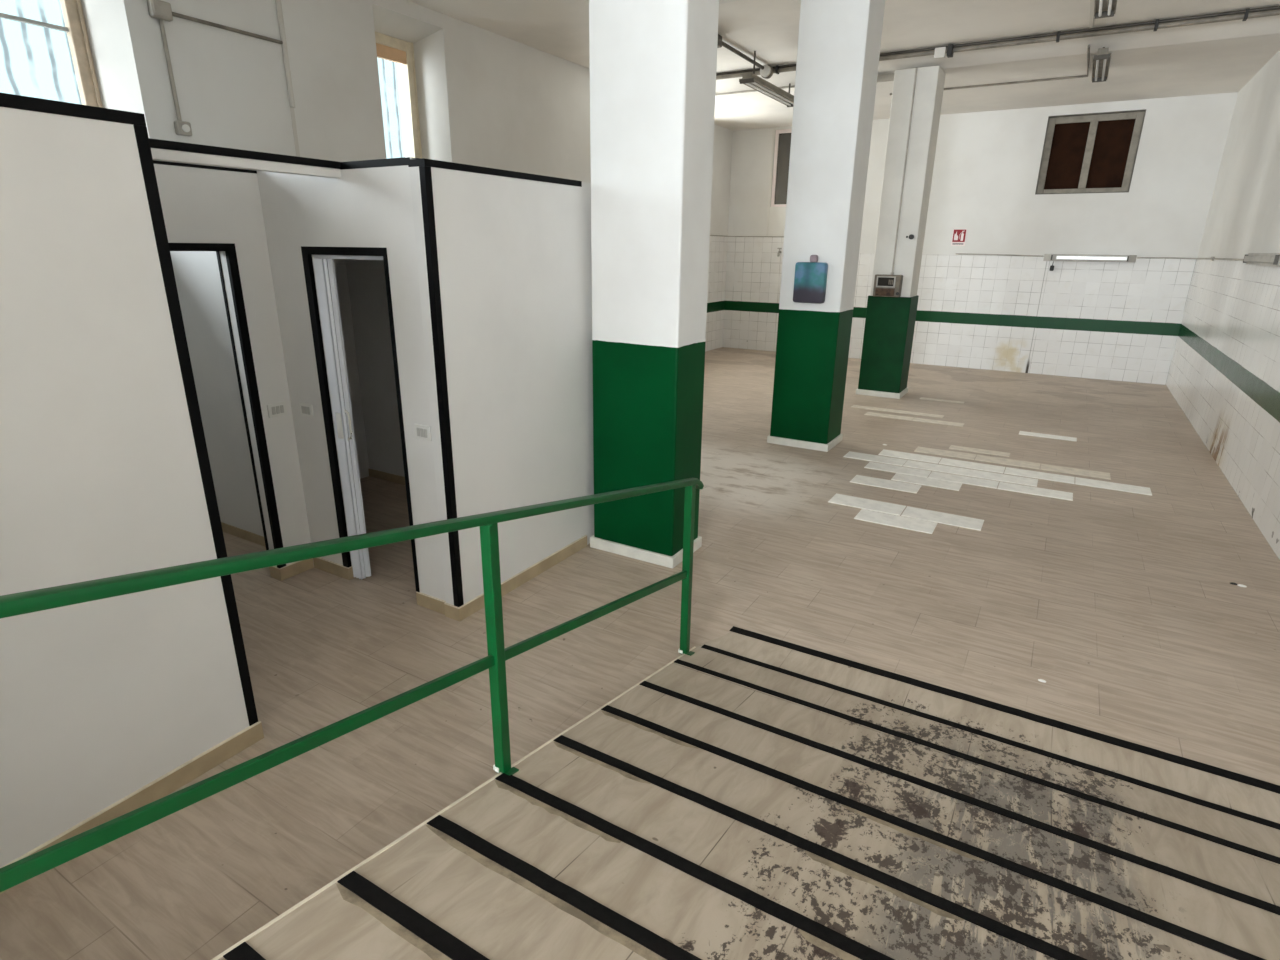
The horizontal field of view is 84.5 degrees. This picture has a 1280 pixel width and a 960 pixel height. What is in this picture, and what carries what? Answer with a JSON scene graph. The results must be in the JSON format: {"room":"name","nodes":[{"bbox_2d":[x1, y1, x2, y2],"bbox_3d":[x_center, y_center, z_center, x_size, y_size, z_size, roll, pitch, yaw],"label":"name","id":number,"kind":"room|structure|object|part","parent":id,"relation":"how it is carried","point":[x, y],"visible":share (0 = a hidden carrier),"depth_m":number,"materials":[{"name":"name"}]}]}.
{"room":"empty basement hall","nodes":[
{"label":"empty basement hall","id":0,"kind":"room"},
{"bbox_2d":[153,160,313,580],"bbox_3d":[-2.456,-0.420,3.760,0.115,2.388,1.189,11,21,29],"label":"wall","id":1,"kind":"structure","parent":0,"point":[205,208],"depth_m":3.97,"materials":[{"name":"paint"}]},
{"bbox_3d":[-2.446,-1.542,3.392,0.106,0.025,1.188,11,21,29],"label":"trim","id":2,"kind":"part","parent":1,"relation":"part of","materials":[{"name":"white paint"}]},
{"bbox_3d":[-2.400,-0.280,3.827,0.025,1.915,0.716,11,21,29],"label":"door trim","id":3,"kind":"part","parent":1,"relation":"part of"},
{"bbox_3d":[-2.474,-0.290,3.870,0.022,1.907,0.692,11,21,29],"label":"door trim","id":4,"kind":"part","parent":1,"relation":"part of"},
{"bbox_2d":[267,401,286,417],"bbox_3d":[-2.155,-0.417,4.185,0.014,0.080,0.116,11,21,29],"label":"light switch","id":5,"kind":"object","parent":1,"relation":"attached to","point":[276,409],"visible":1,"depth_m":4.18,"materials":[{"name":"white plastic"}]},
{"bbox_3d":[-2.467,0.677,4.121,0.111,0.078,1.167,11,21,29],"label":"skirting","id":6,"kind":"part","parent":1,"relation":"part of","materials":[{"name":"beige wood"}]},
{"bbox_2d":[170,251,404,536],"bbox_3d":[-2.112,-0.620,4.383,2.568,2.385,2.865,11,21,29],"label":"wall","id":7,"kind":"structure","parent":0,"point":[361,284],"depth_m":4.96,"materials":[{"name":"paint"}]},
{"bbox_2d":[221,469,404,546],"bbox_3d":[-2.082,0.488,4.721,2.466,0.070,2.664,11,21,29],"label":"baseboard","id":8,"kind":"structure","parent":7,"relation":"attached to","point":[252,537],"depth_m":5.08,"materials":[{"name":"beige wood"}]},
{"bbox_2d":[0,93,593,893],"bbox_3d":[-2.772,0.173,1.950,1.312,2.389,7.452,11,21,29],"label":"wall","id":9,"kind":"structure","parent":0,"point":[109,707],"depth_m":2.47,"materials":[{"name":"paint"}]},
{"bbox_3d":[-3.407,-0.614,0.554,1.303,0.036,4.933,11,21,29],"label":"trim","id":10,"kind":"part","parent":9,"relation":"part of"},
{"bbox_3d":[-3.423,1.602,1.282,1.302,0.078,4.940,11,21,29],"label":"skirting","id":11,"kind":"part","parent":9,"relation":"part of","materials":[{"name":"beige tile"}]},
{"bbox_3d":[-1.624,-0.057,2.612,0.040,2.270,0.038,11,21,29],"label":"corner trim","id":12,"kind":"part","parent":9,"relation":"part of","materials":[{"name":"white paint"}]},
{"bbox_2d":[149,138,340,177],"bbox_3d":[-1.819,-1.397,3.046,0.056,0.075,1.184,11,21,29],"label":"header beam","id":13,"kind":"structure","parent":9,"relation":"attached to","point":[161,150],"depth_m":3.10,"materials":[{"name":"paint"}]},
{"bbox_3d":[-1.005,-0.371,3.601,0.038,2.262,0.040,11,21,29],"label":"corner trim","id":14,"kind":"part","parent":9,"relation":"part of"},
{"bbox_3d":[-0.714,-1.625,3.752,0.106,0.032,1.241,11,21,29],"label":"trim","id":15,"kind":"part","parent":9,"relation":"part of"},
{"bbox_3d":[-0.738,0.583,4.470,0.112,0.078,1.246,11,21,29],"label":"skirting","id":16,"kind":"part","parent":9,"relation":"part of","materials":[{"name":"beige wood"}]},
{"bbox_2d":[257,157,445,614],"bbox_3d":[-1.615,-0.488,3.997,1.299,2.389,0.114,11,21,29],"label":"wall","id":17,"kind":"structure","parent":0,"point":[368,210],"depth_m":3.82,"materials":[{"name":"paint"}]},
{"bbox_2d":[299,402,313,417],"bbox_3d":[-1.983,-0.415,4.185,0.116,0.080,0.014,11,21,29],"label":"light switch","id":18,"kind":"object","parent":17,"relation":"attached to","point":[306,409],"visible":1,"depth_m":4.17,"materials":[{"name":"white plastic"}]},
{"bbox_2d":[313,255,382,579],"bbox_3d":[-1.529,-0.266,4.013,0.595,1.929,0.081,11,21,29],"label":"door","id":19,"kind":"structure","parent":17,"relation":"in","point":[324,268],"depth_m":4.06,"materials":[{"name":"white plastic"}]},
{"bbox_3d":[-1.719,-0.316,4.091,0.088,0.183,0.031,-1,18,-6],"label":"handle","id":20,"kind":"part","parent":19,"relation":"part of","materials":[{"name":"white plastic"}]},
{"bbox_3d":[-1.555,-0.312,3.975,0.674,1.904,0.035,11,21,29],"label":"door trim","id":21,"kind":"part","parent":17,"relation":"part of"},
{"bbox_3d":[-1.581,0.619,4.330,1.187,0.078,0.111,11,21,29],"label":"skirting","id":22,"kind":"part","parent":17,"relation":"part of","materials":[{"name":"beige wood"}]},
{"bbox_3d":[-1.279,-1.544,3.451,0.546,0.034,0.106,11,21,29],"label":"trim","id":23,"kind":"part","parent":17,"relation":"part of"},
{"bbox_2d":[414,424,431,440],"bbox_3d":[-1.147,-0.251,3.716,0.116,0.080,0.014,11,21,29],"label":"light switch","id":24,"kind":"object","parent":17,"relation":"attached to","point":[423,432],"visible":1,"depth_m":3.71,"materials":[{"name":"white plastic"}]},
{"bbox_2d":[123,0,732,351],"bbox_3d":[-2.965,-2.688,7.347,0.600,4.440,18.000,11,21,29],"label":"wall","id":25,"kind":"structure","parent":0,"point":[513,105],"depth_m":6.65,"materials":[{"name":"white paint"}]},
{"bbox_2d":[0,0,102,107],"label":"window","id":26,"kind":"structure","parent":25,"relation":"in","point":[72,10],"depth_m":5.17,"materials":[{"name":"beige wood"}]},
{"bbox_3d":[-4.898,-2.595,4.040,0.082,1.890,3.105,11,21,29],"label":"frame","id":27,"kind":"part","parent":26,"relation":"part of","materials":[{"name":"beige wood"}]},
{"bbox_2d":[147,0,172,21],"bbox_3d":[-3.586,-3.514,5.262,0.065,0.120,0.150,11,21,29],"label":"junction box","id":28,"kind":"object","parent":25,"relation":"attached to","point":[158,9],"visible":1,"depth_m":5.24,"materials":[{"name":"grey plastic"}]},
{"bbox_3d":[-3.560,-3.509,5.248,0.006,0.090,0.120,11,21,29],"label":"lid","id":29,"kind":"part","parent":28,"relation":"part of","materials":[{"name":"grey plastic"}]},
{"bbox_2d":[158,19,181,120],"bbox_3d":[-3.601,-3.133,5.401,0.028,0.688,0.040,11,21,29],"label":"cable conduit","id":30,"kind":"object","parent":25,"relation":"attached to","point":[161,23],"visible":1,"depth_m":5.39,"materials":[{"name":"grey plastic"}]},
{"bbox_2d":[174,121,191,135],"bbox_3d":[-3.583,-2.760,5.528,0.067,0.100,0.110,11,21,29],"label":"junction box","id":31,"kind":"object","parent":25,"relation":"attached to","point":[182,128],"visible":1,"depth_m":5.50,"materials":[{"name":"white paint"}]},
{"bbox_3d":[-3.558,-2.756,5.519,0.013,0.055,0.056,11,21,29],"label":"lid","id":32,"kind":"part","parent":31,"relation":"part of","materials":[{"name":"white paint"}]},
{"bbox_2d":[172,12,282,43],"bbox_3d":[-3.326,-3.656,5.706,0.028,0.027,0.913,11,21,29],"label":"cable conduit","id":33,"kind":"object","parent":25,"relation":"attached to","point":[178,15],"visible":1,"depth_m":5.67,"materials":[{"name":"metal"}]},
{"bbox_2d":[81,0,451,161],"bbox_3d":[-2.494,-3.866,7.773,0.598,2.020,12.600,11,21,29],"label":"trim","id":34,"kind":"structure","parent":25,"relation":"attached to","point":[106,23],"depth_m":7.17,"materials":[{"name":"white paint"}]},
{"bbox_2d":[275,0,299,156],"bbox_3d":[-3.089,-3.326,6.247,0.042,2.337,0.054,11,21,29],"label":"drain pipe","id":35,"kind":"object","parent":25,"relation":"attached to","point":[278,2],"visible":0.74,"depth_m":6.15,"materials":[{"name":"white paint"}]},
{"bbox_2d":[375,32,421,158],"bbox_3d":[-2.649,-3.745,7.640,0.082,1.870,0.660,11,21,29],"label":"window","id":36,"kind":"structure","parent":25,"relation":"in","point":[389,48],"depth_m":7.63,"materials":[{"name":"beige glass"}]},
{"bbox_2d":[710,235,783,236],"bbox_3d":[0.970,-4.045,11.538,1.646,0.026,5.996,11,21,29],"label":"cable","id":37,"kind":"object","parent":25,"relation":"attached to","point":[710,235],"visible":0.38,"depth_m":14.05,"materials":[{"name":"grey plastic"}]},
{"bbox_2d":[0,347,1279,959],"bbox_3d":[-0.325,0.563,4.909,8.591,0.150,21.000,11,21,29],"label":"floor","id":38,"kind":"structure","parent":0,"point":[1131,617],"depth_m":3.96,"materials":[{"name":"beige wood"}]},
{"bbox_2d":[211,626,1279,959],"bbox_3d":[-0.807,1.741,-0.973,2.936,1.284,9.861,11,21,29],"label":"ramp","id":39,"kind":"object","parent":38,"relation":"on","point":[499,918],"depth_m":2.22,"materials":[{"name":"wood"}]},
{"bbox_3d":[0.325,1.316,0.882,2.922,0.016,0.080,11,21,29],"label":"grip strip","id":40,"kind":"part","parent":39,"relation":"part of","materials":[{"name":"black rubber"}]},
{"bbox_2d":[0,478,703,891],"bbox_3d":[-0.619,0.568,1.981,0.071,1.624,3.604,11,21,29],"label":"railing","id":41,"kind":"object","parent":39,"relation":"on","point":[13,874],"visible":1,"depth_m":1.75,"materials":[{"name":"green metal"}]},
{"bbox_3d":[-0.622,0.154,1.850,0.042,0.756,3.604,11,21,29],"label":"rail","id":42,"kind":"part","parent":41,"relation":"part of","materials":[{"name":"green metal"}]},
{"bbox_3d":[-0.464,0.564,2.275,0.040,0.918,0.040,11,21,29],"label":"post","id":43,"kind":"part","parent":41,"relation":"part of","materials":[{"name":"green metal"}]},
{"bbox_3d":[-0.438,0.996,2.405,0.024,0.014,0.046,11,21,29],"label":"foot plate","id":44,"kind":"part","parent":41,"relation":"part of","materials":[{"name":"green metal"}]},
{"bbox_3d":[0.234,0.456,3.479,0.040,0.918,0.040,11,21,29],"label":"post","id":45,"kind":"part","parent":41,"relation":"part of","materials":[{"name":"green metal"}]},
{"bbox_3d":[0.473,1.293,1.138,2.922,0.016,0.080,11,21,29],"label":"grip strip","id":46,"kind":"part","parent":39,"relation":"part of","materials":[{"name":"black rubber"}]},
{"bbox_3d":[-1.352,1.135,0.875,0.010,1.266,6.452,11,21,29],"label":"edge trim","id":47,"kind":"part","parent":39,"relation":"part of","materials":[{"name":"tile"}]},
{"bbox_3d":[0.626,1.270,1.402,2.922,0.016,0.080,11,21,29],"label":"grip strip","id":48,"kind":"part","parent":39,"relation":"part of","materials":[{"name":"black rubber"}]},
{"bbox_3d":[0.776,1.247,1.660,2.922,0.016,0.080,11,21,29],"label":"grip strip","id":49,"kind":"part","parent":39,"relation":"part of","materials":[{"name":"black rubber"}]},
{"bbox_3d":[0.937,1.222,1.939,2.922,0.016,0.079,11,21,29],"label":"grip strip","id":50,"kind":"part","parent":39,"relation":"part of","materials":[{"name":"black rubber"}]},
{"bbox_3d":[1.099,1.197,2.218,2.922,0.016,0.078,11,21,29],"label":"grip strip","id":51,"kind":"part","parent":39,"relation":"part of","materials":[{"name":"black rubber"}]},
{"bbox_3d":[1.264,1.170,2.502,2.922,0.013,0.049,11,21,29],"label":"grip strip","id":52,"kind":"part","parent":39,"relation":"part of","materials":[{"name":"black rubber"}]},
{"bbox_3d":[1.433,1.145,2.793,2.922,0.012,0.046,11,21,29],"label":"grip strip","id":53,"kind":"part","parent":39,"relation":"part of","materials":[{"name":"black rubber"}]},
{"bbox_3d":[1.579,1.123,3.024,2.902,0.008,0.042,11,21,29],"label":"grip strip","id":54,"kind":"part","parent":39,"relation":"part of","materials":[{"name":"black rubber"}]},
{"bbox_3d":[1.730,1.064,3.216,2.847,0.003,0.056,11,21,29],"label":"grip strip","id":55,"kind":"part","parent":39,"relation":"part of","materials":[{"name":"black rubber"}]},
{"bbox_2d":[851,405,943,417],"bbox_3d":[3.364,-0.902,9.237,1.154,0.006,0.156,11,21,29],"label":"floor","id":56,"kind":"structure","parent":38,"relation":"on","point":[897,411],"depth_m":9.21,"materials":[{"name":"beige tile"}]},
{"bbox_2d":[828,493,983,533],"bbox_3d":[2.065,0.284,5.590,1.167,0.006,0.516,11,21,29],"label":"floor","id":57,"kind":"structure","parent":38,"relation":"on","point":[919,525],"depth_m":5.57,"materials":[{"name":"white tile"}]},
{"bbox_2d":[864,412,963,426],"bbox_3d":[3.420,-0.763,8.816,1.164,0.006,0.181,11,21,29],"label":"floor","id":58,"kind":"structure","parent":38,"relation":"on","point":[914,419],"depth_m":8.79,"materials":[{"name":"beige tile"}]},
{"bbox_2d":[843,451,1037,486],"bbox_3d":[2.878,-0.120,6.846,1.744,0.006,0.236,11,21,29],"label":"floor","id":59,"kind":"structure","parent":38,"relation":"on","point":[972,473],"depth_m":6.79,"materials":[{"name":"grey tile"}]},
{"bbox_2d":[920,397,963,403],"bbox_3d":[4.261,-1.124,9.943,0.579,0.006,0.116,11,21,29],"label":"floor tile","id":60,"kind":"structure","parent":38,"relation":"on","point":[921,397],"depth_m":9.93,"materials":[{"name":"beige tile"}]},
{"bbox_2d":[850,462,1072,500],"bbox_3d":[2.847,0.066,6.281,1.749,0.006,0.751,11,21,29],"label":"floor","id":61,"kind":"structure","parent":38,"relation":"on","point":[1002,485],"depth_m":6.40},
{"bbox_2d":[949,445,1009,456],"bbox_3d":[3.586,-0.308,7.443,0.579,0.006,0.156,11,21,29],"label":"floor tile","id":62,"kind":"structure","parent":38,"relation":"on","point":[969,449],"depth_m":7.44,"materials":[{"name":"beige tile"}]},
{"bbox_2d":[914,446,1110,479],"bbox_3d":[3.686,-0.182,7.064,1.749,0.006,0.221,11,21,29],"label":"floor","id":63,"kind":"structure","parent":38,"relation":"on","point":[1068,470],"depth_m":7.01,"materials":[{"name":"beige tile"}]},
{"bbox_2d":[878,449,1151,495],"bbox_3d":[3.518,-0.095,6.792,2.334,0.006,0.234,11,21,29],"label":"floor","id":64,"kind":"structure","parent":38,"relation":"on","point":[1079,481],"depth_m":6.71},
{"bbox_2d":[1019,431,1076,441],"bbox_3d":[4.673,-0.504,8.076,0.579,0.006,0.176,11,21,29],"label":"floor tile","id":65,"kind":"structure","parent":38,"relation":"on","point":[1020,432],"depth_m":8.05,"materials":[{"name":"white tile"}]},
{"bbox_2d":[589,0,718,568],"bbox_3d":[0.066,-1.588,4.281,0.662,4.338,0.433,11,21,29],"label":"pillar","id":66,"kind":"structure","parent":0,"point":[653,63],"depth_m":4.18,"materials":[{"name":"paint"}]},
{"bbox_2d":[767,0,884,451],"bbox_3d":[1.834,-2.481,7.053,0.670,4.338,0.560,11,21,29],"label":"pillar","id":67,"kind":"structure","parent":0,"point":[838,51],"depth_m":6.77,"materials":[{"name":"white paint"}]},
{"bbox_2d":[793,255,827,303],"bbox_3d":[1.678,-1.978,6.930,0.310,0.455,0.104,11,21,29],"label":"wall box","id":68,"kind":"object","parent":67,"relation":"attached to","point":[810,279],"visible":1,"depth_m":6.89,"materials":[{"name":"teal plastic"}]},
{"bbox_3d":[1.698,-2.158,6.872,0.074,0.075,0.075,11,21,29],"label":"knob","id":69,"kind":"part","parent":68,"relation":"part of","materials":[{"name":"grey plastic"}]},
{"bbox_2d":[408,0,1279,130],"bbox_3d":[-0.275,-3.706,3.502,8.591,0.440,21.000,11,21,29],"label":"ceiling","id":70,"kind":"structure","parent":0,"point":[1217,57],"depth_m":8.15,"materials":[{"name":"paint"}]},
{"bbox_2d":[719,0,739,3],"bbox_3d":[0.990,-4.568,6.579,1.000,0.099,0.140,11,21,29],"label":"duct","id":71,"kind":"object","parent":70,"relation":"attached to","point":[720,1],"visible":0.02,"depth_m":6.71,"materials":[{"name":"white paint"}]},
{"bbox_2d":[717,34,763,69],"bbox_3d":[1.172,-5.238,8.657,0.160,0.115,1.920,11,21,29],"label":"pipe","id":72,"kind":"object","parent":70,"relation":"attached to","point":[721,43],"visible":0.28,"depth_m":8.62,"materials":[{"name":"metal"}]},
{"bbox_2d":[739,51,793,106],"bbox_3d":[1.764,-5.319,9.349,0.200,0.390,1.750,11,21,29],"label":"ceiling light","id":73,"kind":"object","parent":70,"relation":"hanging from","point":[751,80],"visible":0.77,"depth_m":9.15,"materials":[{"name":"metal"}]},
{"bbox_2d":[715,73,894,95],"bbox_3d":[1.706,-5.570,10.090,3.780,0.080,0.084,11,21,29],"label":"cable conduit","id":74,"kind":"object","parent":70,"relation":"attached to","point":[884,77],"visible":0.28,"depth_m":9.25,"materials":[{"name":"grey plastic"}]},
{"bbox_2d":[890,45,1089,94],"bbox_3d":[4.333,-5.241,9.078,2.503,0.026,1.643,11,21,29],"label":"cable conduit","id":75,"kind":"object","parent":70,"relation":"attached to","point":[1088,46],"visible":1,"depth_m":9.44,"materials":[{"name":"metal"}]},
{"bbox_2d":[716,5,1279,79],"bbox_3d":[3.171,-5.230,8.678,7.776,0.096,0.080,11,21,29],"label":"ceiling pipe","id":76,"kind":"object","parent":70,"relation":"attached to","point":[1248,13],"visible":0.78,"depth_m":7.75,"materials":[{"name":"metal"}]},
{"bbox_2d":[760,65,772,78],"bbox_3d":[1.692,-5.475,9.436,0.164,0.164,0.110,11,21,29],"label":"junction box","id":77,"kind":"object","parent":76,"relation":"attached to","point":[767,72],"visible":0.95,"depth_m":9.40,"materials":[{"name":"white paint"}]},
{"bbox_2d":[934,44,953,58],"bbox_3d":[3.626,-5.101,8.395,0.195,0.135,0.130,11,21,29],"label":"junction box","id":78,"kind":"object","parent":76,"relation":"attached to","point":[940,52],"visible":1,"depth_m":8.35,"materials":[{"name":"white paint"}]},
{"bbox_2d":[1089,0,1094,28],"bbox_3d":[4.373,-4.643,6.804,0.040,0.021,2.050,11,21,29],"label":"duct","id":79,"kind":"object","parent":70,"relation":"attached to","point":[1092,2],"visible":1,"depth_m":7.20,"materials":[{"name":"white metal"}]},
{"bbox_2d":[1091,47,1110,82],"bbox_3d":[5.458,-4.918,8.329,0.170,0.150,1.280,11,21,29],"label":"ceiling light","id":80,"kind":"object","parent":70,"relation":"hanging from","point":[1101,60],"visible":1,"depth_m":8.21,"materials":[{"name":"metal"}]},
{"bbox_2d":[1094,0,1116,18],"bbox_3d":[4.051,-4.300,6.083,0.170,0.230,1.280,11,21,29],"label":"ceiling light","id":81,"kind":"object","parent":70,"relation":"hanging from","point":[1103,8],"visible":1,"depth_m":6.49,"materials":[{"name":"metal"}]},
{"bbox_2d":[856,66,945,398],"bbox_3d":[3.595,-3.273,9.743,0.624,4.198,0.584,11,21,29],"label":"pillar","id":82,"kind":"structure","parent":0,"point":[889,321],"depth_m":9.48,"materials":[{"name":"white paint"}]},
{"bbox_2d":[873,274,902,296],"bbox_3d":[3.394,-2.663,9.649,0.352,0.288,0.171,11,21,29],"label":"meter box","id":83,"kind":"object","parent":82,"relation":"attached to","point":[884,285],"visible":1,"depth_m":9.59,"materials":[{"name":"grey plastic"}]},
{"bbox_3d":[3.347,-2.569,9.631,0.250,0.095,0.012,11,21,29],"label":"panel","id":84,"kind":"part","parent":83,"relation":"part of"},
{"bbox_2d":[890,68,916,274],"bbox_3d":[3.471,-4.005,9.265,0.041,2.505,0.041,-13,22,-35],"label":"cable conduit","id":85,"kind":"object","parent":82,"relation":"attached to","point":[892,272],"visible":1,"depth_m":9.24,"materials":[{"name":"grey plastic"}]},
{"bbox_2d":[723,92,1237,384],"bbox_3d":[5.021,-4.314,12.710,8.591,4.350,0.200,11,21,29],"label":"wall","id":86,"kind":"structure","parent":0,"point":[1115,321],"depth_m":11.79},
{"bbox_2d":[766,128,791,235],"bbox_3d":[3.133,-5.678,13.440,1.321,1.940,0.220,11,21,29],"label":"window","id":87,"kind":"structure","parent":86,"relation":"in","point":[781,138],"depth_m":13.61,"materials":[{"name":"white paint"}]},
{"bbox_3d":[2.529,-5.760,13.668,0.035,1.940,0.019,11,21,29],"label":"casing","id":88,"kind":"part","parent":87,"relation":"part of","materials":[{"name":"white paint"}]},
{"bbox_3d":[3.082,-4.981,13.578,1.305,0.530,0.011,11,21,29],"label":"apron panel","id":89,"kind":"part","parent":87,"relation":"part of","materials":[{"name":"white paint"}]},
{"bbox_3d":[3.125,-5.904,13.310,1.261,1.366,0.050,11,21,29],"label":"frame","id":90,"kind":"part","parent":87,"relation":"part of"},
{"bbox_3d":[2.869,-5.947,13.463,0.530,1.256,0.010,11,21,29],"label":"pane","id":91,"kind":"part","parent":87,"relation":"part of","materials":[{"name":"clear glass"}]},
{"bbox_2d":[951,229,966,245],"bbox_3d":[5.560,-4.228,12.271,0.224,0.282,0.010,11,21,29],"label":"safety sign","id":92,"kind":"object","parent":86,"relation":"attached to","point":[959,235],"visible":1,"depth_m":12.27,"materials":[{"name":"red plastic"}]},
{"bbox_2d":[956,253,1042,256],"bbox_3d":[6.125,-3.847,12.033,1.360,0.040,0.020,11,21,29],"label":"cable","id":93,"kind":"object","parent":86,"relation":"attached to","point":[956,253],"visible":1,"depth_m":11.99,"materials":[{"name":"grey plastic"}]},
{"bbox_2d":[1043,254,1136,270],"bbox_3d":[7.244,-3.508,11.389,1.280,0.265,0.112,11,21,29],"label":"wall light","id":94,"kind":"object","parent":86,"relation":"attached to","point":[1047,257],"visible":1,"depth_m":11.34,"materials":[{"name":"white plastic"}]},
{"bbox_2d":[1056,256,1126,260],"bbox_3d":[7.248,-3.566,11.315,0.980,0.058,0.026,11,21,29],"label":"diffuser","id":95,"kind":"object","parent":94,"relation":"attached to","point":[1058,258],"depth_m":11.31,"materials":[{"name":"white plastic"}]},
{"bbox_2d":[1035,109,1145,194],"bbox_3d":[7.092,-5.150,11.143,1.289,1.157,0.204,11,21,29],"label":"window","id":96,"kind":"structure","parent":86,"relation":"in","point":[1088,152],"depth_m":11.11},
{"bbox_3d":[6.840,-5.187,11.291,0.484,0.970,0.010,11,21,29],"label":"pane","id":97,"kind":"part","parent":96,"relation":"part of","materials":[{"name":"brown glass"}]},
{"bbox_3d":[7.346,-5.087,11.007,0.484,0.970,0.010,11,21,29],"label":"pane","id":98,"kind":"part","parent":96,"relation":"part of","materials":[{"name":"brown glass"}]},
{"bbox_2d":[1166,50,1279,559],"bbox_3d":[3.305,-0.906,2.165,0.200,4.440,21.000,11,21,29],"label":"wall","id":99,"kind":"structure","parent":0,"point":[1224,375],"depth_m":7.61,"materials":[{"name":"white tile"}]},
{"bbox_2d":[1137,257,1243,260],"bbox_3d":[7.047,-2.873,9.130,0.759,0.050,4.338,11,21,29],"label":"cable","id":100,"kind":"object","parent":99,"relation":"attached to","point":[1211,258],"visible":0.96,"depth_m":10.73,"materials":[{"name":"grey plastic"}]},
{"bbox_2d":[1243,253,1279,266],"bbox_3d":[5.803,-2.047,6.532,0.112,0.110,1.600,11,21,29],"label":"wall light","id":101,"kind":"object","parent":99,"relation":"attached to","point":[1263,259],"visible":1,"depth_m":6.42,"materials":[{"name":"white plastic"}]},
{"bbox_2d":[1244,256,1274,262],"bbox_3d":[5.766,-2.056,6.552,0.026,0.058,1.360,11,21,29],"label":"diffuser","id":102,"kind":"object","parent":101,"relation":"attached to","point":[1247,259],"depth_m":6.52,"materials":[{"name":"white plastic"}]},
{"label":"outside","id":103,"kind":"structure","parent":0,"visible":0},
{"bbox_2d":[377,57,404,158],"bbox_3d":[-3.142,-3.774,8.942,0.052,3.700,3.000,11,21,29],"label":"sheet","id":104,"kind":"object","parent":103,"point":[388,70],"visible":0.02,"depth_m":8.74,"materials":[{"name":"white"}]}
]}

